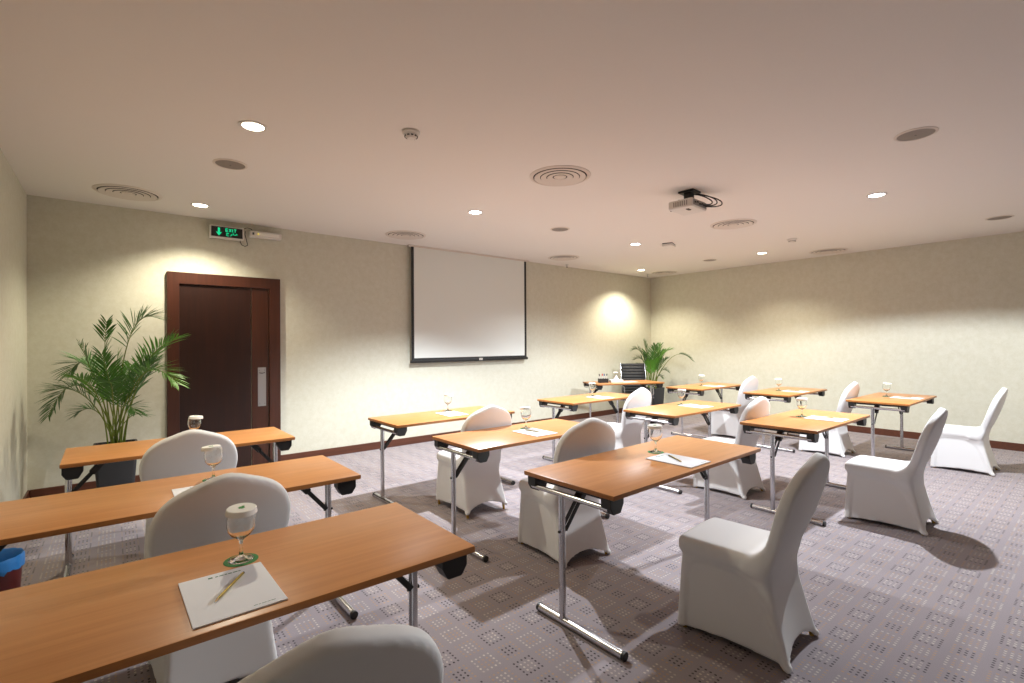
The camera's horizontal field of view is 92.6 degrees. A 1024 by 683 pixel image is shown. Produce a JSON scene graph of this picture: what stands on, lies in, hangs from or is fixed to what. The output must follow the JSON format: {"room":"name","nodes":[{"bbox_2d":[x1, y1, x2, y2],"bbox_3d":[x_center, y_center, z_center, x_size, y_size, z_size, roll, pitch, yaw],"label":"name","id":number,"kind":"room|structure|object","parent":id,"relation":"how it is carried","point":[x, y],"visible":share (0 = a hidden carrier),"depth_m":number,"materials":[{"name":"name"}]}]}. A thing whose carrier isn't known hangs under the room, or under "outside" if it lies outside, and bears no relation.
{"room":"hotel conference room","nodes":[
{"label":"hotel conference room","id":0,"kind":"room"},
{"bbox_2d":[0,149,26,501],"bbox_3d":[-1.658,0.027,0.910,0.120,2.994,9.906,0,0,-39],"label":"wall","id":1,"kind":"structure","parent":0,"point":[13,198],"depth_m":4.10,"materials":[{"name":"paint"}]},
{"bbox_2d":[23,490,28,498],"bbox_3d":[-1.597,1.471,0.947,0.016,0.105,9.906,0,0,-39],"label":"baseboard","id":2,"kind":"structure","parent":1,"relation":"attached to","point":[26,495],"depth_m":4.67,"materials":[{"name":"brown wood"}]},
{"bbox_2d":[93,439,136,487],"bbox_3d":[-3.769,1.261,4.658,0.330,0.580,0.330,0,0,-39],"label":"planter","id":3,"kind":"object","parent":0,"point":[122,472],"depth_m":4.56,"materials":[{"name":"grey"}]},
{"bbox_2d":[27,195,650,489],"bbox_3d":[-0.809,0.050,8.069,10.484,2.994,0.120,0,0,-39],"label":"wall","id":4,"kind":"structure","parent":0,"point":[345,303],"depth_m":6.45,"materials":[{"name":"paint"}]},
{"bbox_2d":[29,475,140,497],"bbox_3d":[-4.289,1.503,5.132,1.100,0.105,0.016,0,0,-39],"label":"baseboard","id":5,"kind":"structure","parent":4,"relation":"attached to","point":[92,484],"depth_m":4.91,"materials":[{"name":"brown wood"}]},
{"bbox_2d":[166,271,280,467],"bbox_3d":[-3.401,0.383,5.844,1.177,2.340,0.050,0,0,-39],"label":"door","id":6,"kind":"structure","parent":4,"relation":"in","point":[214,360],"depth_m":5.84,"materials":[{"name":"brown wood"}]},
{"bbox_2d":[209,224,247,246],"bbox_3d":[-3.371,-1.255,5.835,0.403,0.215,0.092,0,0,-39],"label":"exit sign","id":7,"kind":"object","parent":4,"relation":"attached to","point":[215,231],"visible":1,"depth_m":5.79,"materials":[{"name":"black plastic"}]},
{"bbox_2d":[244,228,281,240],"bbox_3d":[-3.087,-1.333,6.071,0.416,0.110,0.105,0,0,-39],"label":"emergency light","id":8,"kind":"object","parent":4,"relation":"attached to","point":[252,234],"visible":1,"depth_m":6.05,"materials":[{"name":"white plastic"}]},
{"bbox_2d":[259,233,278,237],"bbox_3d":[-3.017,-1.318,6.077,0.240,0.040,0.012,0,0,-39],"label":"diffuser","id":9,"kind":"object","parent":8,"relation":"attached to","point":[261,235],"depth_m":6.07,"materials":[{"name":"white plastic"}]},
{"bbox_2d":[281,408,622,460],"bbox_3d":[0.126,1.491,8.732,7.930,0.105,0.016,0,0,-39],"label":"baseboard","id":10,"kind":"structure","parent":4,"relation":"attached to","point":[424,438],"depth_m":7.17,"materials":[{"name":"brown wood"}]},
{"bbox_2d":[0,0,1023,277],"bbox_3d":[2.349,-1.530,4.190,10.484,0.100,10.146,0,0,-39],"label":"ceiling","id":11,"kind":"structure","parent":0,"point":[788,114],"depth_m":3.18,"materials":[{"name":"paint"}]},
{"bbox_2d":[92,184,162,200],"bbox_3d":[-3.720,-1.435,4.747,0.544,0.017,0.544,0,0,-39],"label":"ceiling vent","id":12,"kind":"object","parent":11,"relation":"in","point":[127,192],"visible":1,"depth_m":4.70,"materials":[{"name":"white metal"}]},
{"bbox_2d":[190,203,209,207],"bbox_3d":[-3.299,-1.441,5.180,0.176,0.007,0.176,0,0,-39],"label":"recessed light","id":13,"kind":"object","parent":11,"relation":"in","point":[201,205],"visible":1,"depth_m":5.18,"materials":[{"name":"white plastic"}]},
{"bbox_2d":[212,158,247,169],"bbox_3d":[-2.309,-1.448,4.014,0.252,0.012,0.252,0,0,-39],"label":"ceiling speaker","id":14,"kind":"object","parent":11,"relation":"attached to","point":[231,164],"visible":1,"depth_m":4.00,"materials":[{"name":"beige paint"}]},
{"bbox_2d":[215,160,244,168],"bbox_3d":[-2.309,-1.447,4.014,0.217,0.006,0.217,0,0,-26],"label":"grille","id":15,"kind":"object","parent":14,"relation":"attached to","point":[228,164],"depth_m":4.00,"materials":[{"name":"grey plastic"}]},
{"bbox_2d":[238,120,267,131],"bbox_3d":[-1.754,-1.457,3.318,0.176,0.007,0.176,0,0,-39],"label":"recessed light","id":16,"kind":"object","parent":11,"relation":"in","point":[253,126],"visible":1,"depth_m":3.31,"materials":[{"name":"white plastic"}]},
{"bbox_2d":[385,230,425,239],"bbox_3d":[-1.443,-1.441,6.655,0.544,0.017,0.544,0,0,-39],"label":"ceiling vent","id":17,"kind":"object","parent":11,"relation":"in","point":[398,234],"visible":1,"depth_m":6.62,"materials":[{"name":"white metal"}]},
{"bbox_2d":[402,128,419,139],"bbox_3d":[-0.706,-1.442,3.424,0.124,0.048,0.124,0,0,-39],"label":"smoke detector","id":18,"kind":"object","parent":11,"relation":"attached to","point":[409,133],"visible":1,"depth_m":3.39,"materials":[{"name":"white plastic"}]},
{"bbox_2d":[407,244,528,362],"bbox_3d":[-0.629,-0.562,8.053,2.376,1.771,0.070,0,0,-39],"label":"projection screen","id":19,"kind":"object","parent":11,"relation":"hanging from","point":[466,306],"visible":1,"depth_m":7.95,"materials":[{"name":"white fabric"}]},
{"bbox_2d":[467,210,482,214],"bbox_3d":[-0.414,-1.456,5.520,0.176,0.007,0.176,0,0,-39],"label":"recessed light","id":20,"kind":"object","parent":11,"relation":"in","point":[474,212],"visible":1,"depth_m":5.52,"materials":[{"name":"white plastic"}]},
{"bbox_2d":[529,165,590,185],"bbox_3d":[0.426,-1.460,4.347,0.544,0.017,0.544,0,0,-39],"label":"ceiling vent","id":21,"kind":"object","parent":11,"relation":"in","point":[556,175],"visible":1,"depth_m":4.30,"materials":[{"name":"white metal"}]},
{"bbox_2d":[550,227,569,231],"bbox_3d":[0.624,-1.456,6.367,0.252,0.012,0.252,0,0,-39],"label":"ceiling speaker","id":22,"kind":"object","parent":11,"relation":"attached to","point":[557,229],"visible":1,"depth_m":6.35,"materials":[{"name":"beige paint"}]},
{"bbox_2d":[552,228,567,230],"bbox_3d":[0.624,-1.455,6.367,0.217,0.006,0.217,0,0,37],"label":"grille","id":23,"kind":"object","parent":22,"relation":"attached to","point":[553,229],"depth_m":6.35,"materials":[{"name":"grey plastic"}]},
{"bbox_2d":[548,255,578,260],"bbox_3d":[0.896,-1.447,8.485,0.544,0.017,0.544,0,0,-39],"label":"ceiling vent","id":24,"kind":"object","parent":11,"relation":"in","point":[555,257],"visible":1,"depth_m":8.47,"materials":[{"name":"white metal"}]},
{"bbox_2d":[651,271,676,274],"bbox_3d":[3.220,-1.453,10.367,0.544,0.017,0.544,0,0,-39],"label":"ceiling vent","id":25,"kind":"object","parent":11,"relation":"in","point":[655,272],"visible":1,"depth_m":10.36,"materials":[{"name":"white metal"}]},
{"bbox_2d":[662,242,675,248],"bbox_3d":[2.361,-1.443,7.370,0.160,0.050,0.220,0,0,31],"label":"sensor box","id":26,"kind":"object","parent":11,"relation":"attached to","point":[671,244],"visible":1,"depth_m":7.31,"materials":[{"name":"grey plastic"}]},
{"bbox_2d":[669,188,722,215],"bbox_3d":[1.806,-1.378,4.834,0.426,0.194,0.380,0,0,-43],"label":"ceiling projector","id":27,"kind":"object","parent":11,"relation":"hanging from","point":[689,205],"visible":1,"depth_m":4.77,"materials":[{"name":"white plastic"}]},
{"bbox_2d":[710,218,756,229],"bbox_3d":[2.777,-1.467,6.148,0.544,0.017,0.544,0,0,-39],"label":"ceiling vent","id":28,"kind":"object","parent":11,"relation":"in","point":[731,223],"visible":1,"depth_m":6.11,"materials":[{"name":"white metal"}]},
{"bbox_2d":[787,238,796,242],"bbox_3d":[4.043,-1.455,7.064,0.124,0.048,0.124,0,0,-39],"label":"smoke detector","id":29,"kind":"object","parent":11,"relation":"attached to","point":[791,240],"visible":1,"depth_m":7.03,"materials":[{"name":"white plastic"}]},
{"bbox_2d":[809,248,847,253],"bbox_3d":[5.177,-1.474,8.014,0.544,0.017,0.544,0,0,-39],"label":"ceiling vent","id":30,"kind":"object","parent":11,"relation":"in","point":[827,250],"visible":1,"depth_m":7.97,"materials":[{"name":"white metal"}]},
{"bbox_2d":[866,192,886,197],"bbox_3d":[3.694,-1.482,4.960,0.176,0.007,0.176,0,0,-39],"label":"recessed light","id":31,"kind":"object","parent":11,"relation":"in","point":[880,194],"visible":1,"depth_m":4.96,"materials":[{"name":"white plastic"}]},
{"bbox_2d":[893,126,938,141],"bbox_3d":[2.892,-1.481,3.506,0.252,0.012,0.252,0,0,-39],"label":"ceiling speaker","id":32,"kind":"object","parent":11,"relation":"attached to","point":[921,132],"visible":1,"depth_m":3.49,"materials":[{"name":"beige paint"}]},
{"bbox_2d":[897,128,935,140],"bbox_3d":[2.892,-1.479,3.506,0.217,0.006,0.217,0,0,37],"label":"grille","id":33,"kind":"object","parent":32,"relation":"attached to","point":[916,133],"depth_m":3.49,"materials":[{"name":"grey plastic"}]},
{"bbox_2d":[985,215,1013,220],"bbox_3d":[5.879,-1.489,5.903,0.252,0.012,0.252,0,0,-39],"label":"ceiling speaker","id":34,"kind":"object","parent":11,"relation":"attached to","point":[1001,217],"visible":1,"depth_m":5.87,"materials":[{"name":"beige paint"}]},
{"bbox_2d":[987,216,1011,219],"bbox_3d":[5.879,-1.487,5.903,0.217,0.006,0.217,0,0,-26],"label":"grille","id":35,"kind":"object","parent":34,"relation":"attached to","point":[995,217],"depth_m":5.88,"materials":[{"name":"grey plastic"}]},
{"bbox_2d":[4,413,1023,682],"bbox_3d":[2.367,1.563,4.178,10.484,0.100,10.146,0,0,-39],"label":"floor","id":36,"kind":"structure","parent":0,"point":[887,603],"depth_m":3.08,"materials":[{"name":"carpet"}]},
{"bbox_2d":[0,548,24,591],"bbox_3d":[-2.812,1.349,2.639,0.268,0.377,0.267,0,0,-39],"label":"waste bin","id":37,"kind":"object","parent":36,"relation":"on","point":[12,560],"visible":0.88,"depth_m":2.65,"materials":[{"name":"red plastic"}]},
{"bbox_2d":[36,305,190,487],"bbox_3d":[-3.731,0.587,4.581,1.134,1.927,1.493,0,0,-39],"label":"potted palm","id":38,"kind":"object","parent":36,"relation":"on","point":[122,472],"visible":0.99,"depth_m":4.55,"materials":[{"name":"green plant"}]},
{"bbox_2d":[59,427,294,576],"bbox_3d":[-2.450,1.151,3.691,1.385,0.776,0.689,0,0,-40],"label":"folding table","id":39,"kind":"object","parent":36,"relation":"on","point":[73,461],"visible":0.77,"depth_m":3.43,"materials":[{"name":"brown wood"}]},
{"bbox_3d":[-2.472,0.763,3.810,0.106,0.002,0.106,0,0,-39],"label":"coaster","id":40,"kind":"object","parent":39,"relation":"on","visible":0},
{"bbox_2d":[187,415,202,428],"bbox_3d":[-2.465,0.670,3.812,0.100,0.184,0.100,0,0,29],"label":"water goblet","id":41,"kind":"object","parent":40,"relation":"on","point":[194,421],"visible":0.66,"depth_m":3.78,"materials":[{"name":"clear glass"}]},
{"bbox_2d":[0,455,360,619],"bbox_3d":[-1.669,1.142,2.475,1.630,0.776,0.689,0,0,-39],"label":"folding table","id":42,"kind":"object","parent":36,"relation":"on","point":[21,520],"visible":0.87,"depth_m":2.37,"materials":[{"name":"brown wood"}]},
{"bbox_2d":[172,486,192,496],"bbox_3d":[-1.536,0.750,2.431,0.232,0.005,0.314,0,0,-39],"label":"notepad","id":43,"kind":"object","parent":42,"relation":"on","point":[179,490],"visible":0.05,"depth_m":2.46,"materials":[{"name":"white paper"}]},
{"bbox_3d":[-1.632,0.754,2.676,0.106,0.002,0.106,0,0,-39],"label":"coaster","id":44,"kind":"object","parent":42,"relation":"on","visible":0},
{"bbox_2d":[201,444,222,480],"bbox_3d":[-1.641,0.661,2.675,0.100,0.184,0.100,0,0,37],"label":"water goblet","id":45,"kind":"object","parent":44,"relation":"on","point":[213,454],"visible":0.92,"depth_m":2.65,"materials":[{"name":"clear glass"}]},
{"bbox_2d":[139,429,237,558],"bbox_3d":[-2.191,1.047,3.299,0.527,0.986,0.645,0,0,-39],"label":"banquet chair","id":46,"kind":"object","parent":36,"relation":"on","point":[179,454],"visible":0.23,"depth_m":3.05,"materials":[{"name":"white fabric"}]},
{"bbox_2d":[147,473,290,682],"bbox_3d":[-1.359,1.038,2.235,0.527,0.986,0.645,0,0,-41],"label":"banquet chair","id":47,"kind":"object","parent":36,"relation":"on","point":[195,517],"visible":0.42,"depth_m":2.03,"materials":[{"name":"white fabric"}]},
{"bbox_2d":[0,502,474,682],"bbox_3d":[-0.952,1.134,1.499,1.630,0.776,0.689,0,0,-39],"label":"folding table","id":48,"kind":"object","parent":36,"relation":"on","point":[83,627],"visible":0.94,"depth_m":1.49,"materials":[{"name":"brown wood"}]},
{"bbox_2d":[178,562,287,629],"bbox_3d":[-0.834,0.742,1.455,0.232,0.005,0.314,0,0,-40],"label":"notepad","id":49,"kind":"object","parent":48,"relation":"on","point":[256,588],"visible":1,"depth_m":1.43,"materials":[{"name":"white paper"}]},
{"bbox_2d":[214,571,244,602],"bbox_3d":[-0.846,0.736,1.468,0.009,0.008,0.182,0,0,-5],"label":"pencil","id":50,"kind":"object","parent":49,"relation":"on","point":[243,572],"visible":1,"depth_m":1.46,"materials":[{"name":"yellow paint"}]},
{"bbox_2d":[223,553,258,566],"bbox_3d":[-0.925,0.746,1.672,0.106,0.002,0.106,0,0,-39],"label":"coaster","id":51,"kind":"object","parent":48,"relation":"on","point":[225,563],"visible":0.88,"depth_m":1.65,"materials":[{"name":"green paper"}]},
{"bbox_2d":[225,503,257,564],"bbox_3d":[-0.920,0.653,1.665,0.100,0.184,0.100,0,0,8],"label":"water goblet","id":52,"kind":"object","parent":51,"relation":"on","point":[241,519],"visible":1,"depth_m":1.64,"materials":[{"name":"clear glass"}]},
{"bbox_2d":[238,624,443,682],"bbox_3d":[-0.504,1.029,1.132,0.527,0.986,0.645,0,0,-36],"label":"banquet chair","id":53,"kind":"object","parent":36,"relation":"on","point":[384,653],"visible":1,"depth_m":0.91,"materials":[{"name":"white fabric"}]},
{"bbox_2d":[368,406,514,503],"bbox_3d":[-0.691,1.146,5.082,1.385,0.776,0.689,0,0,-40],"label":"folding table","id":54,"kind":"object","parent":36,"relation":"on","point":[399,422],"visible":0.62,"depth_m":4.76,"materials":[{"name":"brown wood"}]},
{"bbox_2d":[436,411,468,416],"bbox_3d":[-0.630,0.755,5.118,0.232,0.005,0.314,0,0,-35],"label":"notepad","id":55,"kind":"object","parent":54,"relation":"on","point":[456,413],"visible":1,"depth_m":5.12,"materials":[{"name":"white paper"}]},
{"bbox_3d":[-0.702,0.759,5.357,0.106,0.002,0.106,0,0,-39],"label":"coaster","id":56,"kind":"object","parent":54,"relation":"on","visible":0},
{"bbox_2d":[444,394,452,410],"bbox_3d":[-0.694,0.666,5.354,0.100,0.184,0.100,0,0,-26],"label":"water goblet","id":57,"kind":"object","parent":56,"relation":"on","point":[447,397],"visible":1,"depth_m":5.33,"materials":[{"name":"clear glass"}]},
{"bbox_2d":[436,405,511,518],"bbox_3d":[-0.358,1.046,4.516,0.528,0.974,0.645,0,0,-38],"label":"banquet chair","id":58,"kind":"object","parent":36,"relation":"on","point":[477,483],"visible":0.62,"depth_m":4.36,"materials":[{"name":"white fabric"}]},
{"bbox_2d":[432,419,609,561],"bbox_3d":[0.116,1.138,4.069,1.385,0.776,0.689,0,0,-39],"label":"folding table","id":59,"kind":"object","parent":36,"relation":"on","point":[478,444],"visible":0.68,"depth_m":3.76,"materials":[{"name":"brown wood"}]},
{"bbox_2d":[512,428,557,436],"bbox_3d":[0.187,0.746,4.029,0.232,0.005,0.314,0,0,-39],"label":"notepad","id":60,"kind":"object","parent":59,"relation":"on","point":[523,431],"visible":0.99,"depth_m":4.00,"materials":[{"name":"white paper"}]},
{"bbox_3d":[0.121,0.750,4.221,0.106,0.002,0.106,0,0,-39],"label":"coaster","id":61,"kind":"object","parent":59,"relation":"on","visible":0},
{"bbox_2d":[520,407,530,428],"bbox_3d":[0.116,0.657,4.229,0.100,0.184,0.100,0,0,15],"label":"water goblet","id":62,"kind":"object","parent":61,"relation":"on","point":[525,411],"visible":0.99,"depth_m":4.19,"materials":[{"name":"clear glass"}]},
{"bbox_2d":[518,418,615,566],"bbox_3d":[0.393,1.024,3.573,0.528,1.004,0.636,0,0,-33],"label":"banquet chair","id":63,"kind":"object","parent":36,"relation":"on","point":[538,516],"visible":0.65,"depth_m":3.41,"materials":[{"name":"white fabric"}]},
{"bbox_2d":[537,392,630,460],"bbox_3d":[1.084,1.142,6.623,1.385,0.776,0.689,0,0,-40],"label":"folding table","id":64,"kind":"object","parent":36,"relation":"on","point":[572,401],"visible":0.62,"depth_m":6.36,"materials":[{"name":"brown wood"}]},
{"bbox_2d":[588,396,613,398],"bbox_3d":[1.186,0.750,6.586,0.232,0.005,0.314,0,0,-35],"label":"notepad","id":65,"kind":"object","parent":64,"relation":"on","point":[603,397],"visible":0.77,"depth_m":6.54,"materials":[{"name":"white paper"}]},
{"bbox_3d":[1.114,0.754,6.786,0.106,0.002,0.106,0,0,-39],"label":"coaster","id":66,"kind":"object","parent":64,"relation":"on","visible":0},
{"bbox_2d":[589,383,595,395],"bbox_3d":[1.111,0.661,6.794,0.100,0.184,0.100,0,0,32],"label":"water goblet","id":67,"kind":"object","parent":66,"relation":"on","point":[592,386],"visible":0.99,"depth_m":6.76,"materials":[{"name":"clear glass"}]},
{"bbox_2d":[583,380,664,424],"bbox_3d":[2.091,1.146,9.155,1.360,0.776,0.689,0,0,-16],"label":"folding table","id":68,"kind":"object","parent":36,"relation":"on","point":[643,383],"visible":0.72,"depth_m":9.04,"materials":[{"name":"brown wood"}]},
{"bbox_2d":[598,378,608,382],"bbox_3d":[1.685,0.723,9.045,0.175,0.075,0.095,0,0,-14],"label":"pen holder","id":69,"kind":"object","parent":68,"relation":"on","point":[601,380],"visible":1,"depth_m":9.00,"materials":[{"name":"black plastic"}]},
{"bbox_2d":[609,375,622,382],"bbox_3d":[1.929,0.692,9.077,0.240,0.134,0.120,0,0,-14],"label":"tissue box","id":70,"kind":"object","parent":68,"relation":"on","point":[615,380],"visible":1,"depth_m":9.03,"materials":[{"name":"white"}]},
{"bbox_2d":[607,387,651,448],"bbox_3d":[1.346,1.037,6.002,0.528,0.986,0.645,0,0,-43],"label":"banquet chair","id":71,"kind":"object","parent":36,"relation":"on","point":[627,432],"visible":0.38,"depth_m":5.79,"materials":[{"name":"white fabric"}]},
{"bbox_2d":[620,363,653,397],"bbox_3d":[2.487,0.990,9.748,0.639,1.088,0.678,0,0,-1],"label":"office chair","id":72,"kind":"object","parent":36,"relation":"on","point":[630,371],"visible":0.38,"depth_m":9.99,"materials":[{"name":"black metal"}]},
{"bbox_2d":[524,435,760,661],"bbox_3d":[0.914,1.129,3.094,1.630,0.776,0.689,0,0,-40],"label":"folding table","id":73,"kind":"object","parent":36,"relation":"on","point":[612,476],"visible":0.91,"depth_m":2.76,"materials":[{"name":"brown wood"}]},
{"bbox_2d":[646,453,710,467],"bbox_3d":[1.032,0.738,3.048,0.232,0.005,0.314,0,0,-40],"label":"notepad","id":74,"kind":"object","parent":73,"relation":"on","point":[688,462],"visible":1,"depth_m":3.03,"materials":[{"name":"white paper"}]},
{"bbox_3d":[0.964,0.741,3.283,0.106,0.002,0.106,0,0,-39],"label":"coaster","id":75,"kind":"object","parent":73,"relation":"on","visible":0},
{"bbox_2d":[647,424,661,452],"bbox_3d":[0.958,0.648,3.277,0.100,0.184,0.100,0,0,-5],"label":"water goblet","id":76,"kind":"object","parent":75,"relation":"on","point":[655,430],"visible":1,"depth_m":3.25,"materials":[{"name":"clear glass"}]},
{"bbox_2d":[631,338,694,404],"bbox_3d":[3.151,0.724,10.341,1.319,1.617,0.550,0,0,8],"label":"potted palm","id":77,"kind":"object","parent":36,"relation":"on","point":[652,363],"visible":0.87,"depth_m":10.29,"materials":[{"name":"green plant"}]},
{"bbox_2d":[623,400,740,493],"bbox_3d":[1.979,1.133,5.559,1.385,0.776,0.689,0,0,-39],"label":"folding table","id":78,"kind":"object","parent":36,"relation":"on","point":[672,412],"visible":0.78,"depth_m":5.32,"materials":[{"name":"brown wood"}]},
{"bbox_2d":[678,404,713,408],"bbox_3d":[2.112,0.741,5.625,0.232,0.005,0.314,0,0,-34],"label":"notepad","id":79,"kind":"object","parent":78,"relation":"on","point":[701,406],"visible":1,"depth_m":5.57,"materials":[{"name":"white paper"}]},
{"bbox_3d":[1.999,0.745,5.779,0.106,0.002,0.106,0,0,-39],"label":"coaster","id":80,"kind":"object","parent":78,"relation":"on","visible":0},
{"bbox_2d":[677,389,685,404],"bbox_3d":[2.005,0.652,5.785,0.100,0.184,0.100,0,0,4],"label":"water goblet","id":81,"kind":"object","parent":80,"relation":"on","point":[681,392],"visible":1,"depth_m":5.75,"materials":[{"name":"clear glass"}]},
{"bbox_2d":[666,382,741,438],"bbox_3d":[3.300,1.136,8.283,1.385,0.776,0.689,0,0,-40],"label":"folding table","id":82,"kind":"object","parent":36,"relation":"on","point":[700,390],"visible":0.72,"depth_m":8.00,"materials":[{"name":"brown wood"}]},
{"bbox_3d":[3.217,0.748,8.320,0.106,0.002,0.106,0,0,-39],"label":"coaster","id":83,"kind":"object","parent":82,"relation":"on","visible":0},
{"bbox_2d":[698,374,704,385],"bbox_3d":[3.218,0.654,8.312,0.100,0.184,0.100,0,0,35],"label":"water goblet","id":84,"kind":"object","parent":83,"relation":"on","point":[701,377],"visible":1,"depth_m":8.29,"materials":[{"name":"clear glass"}]},
{"bbox_2d":[693,396,769,498],"bbox_3d":[2.250,1.028,4.997,0.527,0.986,0.645,0,0,-39],"label":"banquet chair","id":85,"kind":"object","parent":36,"relation":"on","point":[736,477],"visible":0.62,"depth_m":4.82,"materials":[{"name":"white fabric"}]},
{"bbox_2d":[711,376,757,436],"bbox_3d":[3.581,1.031,7.876,0.527,0.986,0.645,0,0,-39],"label":"banquet chair","id":86,"kind":"object","parent":36,"relation":"on","point":[722,422],"visible":0.56,"depth_m":7.72,"materials":[{"name":"white fabric"}]},
{"bbox_2d":[678,452,829,673],"bbox_3d":[1.256,1.024,2.535,0.528,0.986,0.645,0,0,-43],"label":"banquet chair","id":87,"kind":"object","parent":36,"relation":"on","point":[740,584],"visible":1,"depth_m":2.40,"materials":[{"name":"white fabric"}]},
{"bbox_2d":[743,387,826,452],"bbox_3d":[4.142,1.127,7.349,1.385,0.776,0.689,0,0,-39],"label":"folding table","id":88,"kind":"object","parent":36,"relation":"on","point":[771,392],"visible":0.66,"depth_m":7.09,"materials":[{"name":"brown wood"}]},
{"bbox_2d":[783,390,809,392],"bbox_3d":[4.188,0.736,7.240,0.232,0.005,0.314,0,0,-39],"label":"notepad","id":89,"kind":"object","parent":88,"relation":"on","point":[783,390],"visible":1,"depth_m":7.18,"materials":[{"name":"white paper"}]},
{"bbox_3d":[4.033,0.739,7.399,0.106,0.002,0.106,0,0,-39],"label":"coaster","id":90,"kind":"object","parent":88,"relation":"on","visible":0},
{"bbox_2d":[775,378,781,390],"bbox_3d":[4.025,0.646,7.396,0.100,0.184,0.100,0,0,26],"label":"water goblet","id":91,"kind":"object","parent":90,"relation":"on","point":[778,381],"visible":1,"depth_m":7.37,"materials":[{"name":"clear glass"}]},
{"bbox_2d":[740,409,869,526],"bbox_3d":[2.853,1.124,4.681,1.385,0.776,0.689,0,0,-39],"label":"folding table","id":92,"kind":"object","parent":36,"relation":"on","point":[787,421],"visible":0.85,"depth_m":4.40,"materials":[{"name":"brown wood"}]},
{"bbox_2d":[804,416,848,421],"bbox_3d":[2.978,0.733,4.641,0.232,0.005,0.314,0,0,-39],"label":"notepad","id":93,"kind":"object","parent":92,"relation":"on","point":[809,417],"visible":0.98,"depth_m":4.59,"materials":[{"name":"white paper"}]},
{"bbox_3d":[2.846,0.736,4.804,0.106,0.002,0.106,0,0,-39],"label":"coaster","id":94,"kind":"object","parent":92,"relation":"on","visible":0},
{"bbox_2d":[796,397,806,416],"bbox_3d":[2.841,0.643,4.797,0.100,0.184,0.100,0,0,-15],"label":"water goblet","id":95,"kind":"object","parent":94,"relation":"on","point":[801,401],"visible":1,"depth_m":4.78,"materials":[{"name":"clear glass"}]},
{"bbox_2d":[799,382,859,456],"bbox_3d":[4.332,1.022,6.669,0.527,0.986,0.645,0,0,-39],"label":"banquet chair","id":96,"kind":"object","parent":36,"relation":"on","point":[839,439],"visible":0.59,"depth_m":6.48,"materials":[{"name":"white fabric"}]},
{"bbox_2d":[846,392,936,456],"bbox_3d":[4.968,1.119,6.352,1.385,0.776,0.689,0,0,-39],"label":"folding table","id":97,"kind":"object","parent":36,"relation":"on","point":[876,399],"visible":0.82,"depth_m":6.08,"materials":[{"name":"brown wood"}]},
{"bbox_2d":[890,396,923,399],"bbox_3d":[5.104,0.727,6.323,0.232,0.005,0.314,0,0,-39],"label":"notepad","id":98,"kind":"object","parent":97,"relation":"on","point":[902,397],"visible":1,"depth_m":6.33,"materials":[{"name":"white paper"}]},
{"bbox_3d":[4.973,0.730,6.500,0.106,0.002,0.106,0,0,-39],"label":"coaster","id":99,"kind":"object","parent":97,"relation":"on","visible":0},
{"bbox_2d":[882,382,891,396],"bbox_3d":[4.981,0.637,6.501,0.100,0.184,0.100,-1,0,41],"label":"water goblet","id":100,"kind":"object","parent":99,"relation":"on","point":[886,386],"visible":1,"depth_m":6.47,"materials":[{"name":"clear glass"}]},
{"bbox_2d":[844,408,947,535],"bbox_3d":[3.214,1.019,4.093,0.527,0.986,0.645,0,0,-40],"label":"banquet chair","id":101,"kind":"object","parent":36,"relation":"on","point":[891,491],"visible":1,"depth_m":3.97,"materials":[{"name":"white fabric"}]},
{"bbox_2d":[930,387,1007,475],"bbox_3d":[5.368,1.013,5.747,0.527,0.986,0.645,0,0,-39],"label":"banquet chair","id":102,"kind":"object","parent":36,"relation":"on","point":[958,446],"visible":0.91,"depth_m":5.61,"materials":[{"name":"white fabric"}]},
{"bbox_2d":[646,387,664,404],"bbox_3d":[2.975,1.254,10.376,0.380,0.560,0.380,0,0,-39],"label":"planter","id":103,"kind":"object","parent":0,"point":[658,395],"depth_m":10.21,"materials":[{"name":"grey"}]},
{"bbox_2d":[651,231,1023,443],"bbox_3d":[6.374,0.006,7.459,0.120,2.994,9.906,0,0,-39],"label":"wall","id":104,"kind":"structure","parent":0,"point":[944,320],"depth_m":8.03,"materials":[{"name":"paint"}]},
{"bbox_2d":[706,413,1023,451],"bbox_3d":[6.330,1.450,7.411,0.016,0.105,9.906,0,0,-39],"label":"baseboard","id":105,"kind":"structure","parent":104,"relation":"attached to","point":[878,431],"depth_m":7.62,"materials":[{"name":"brown wood"}]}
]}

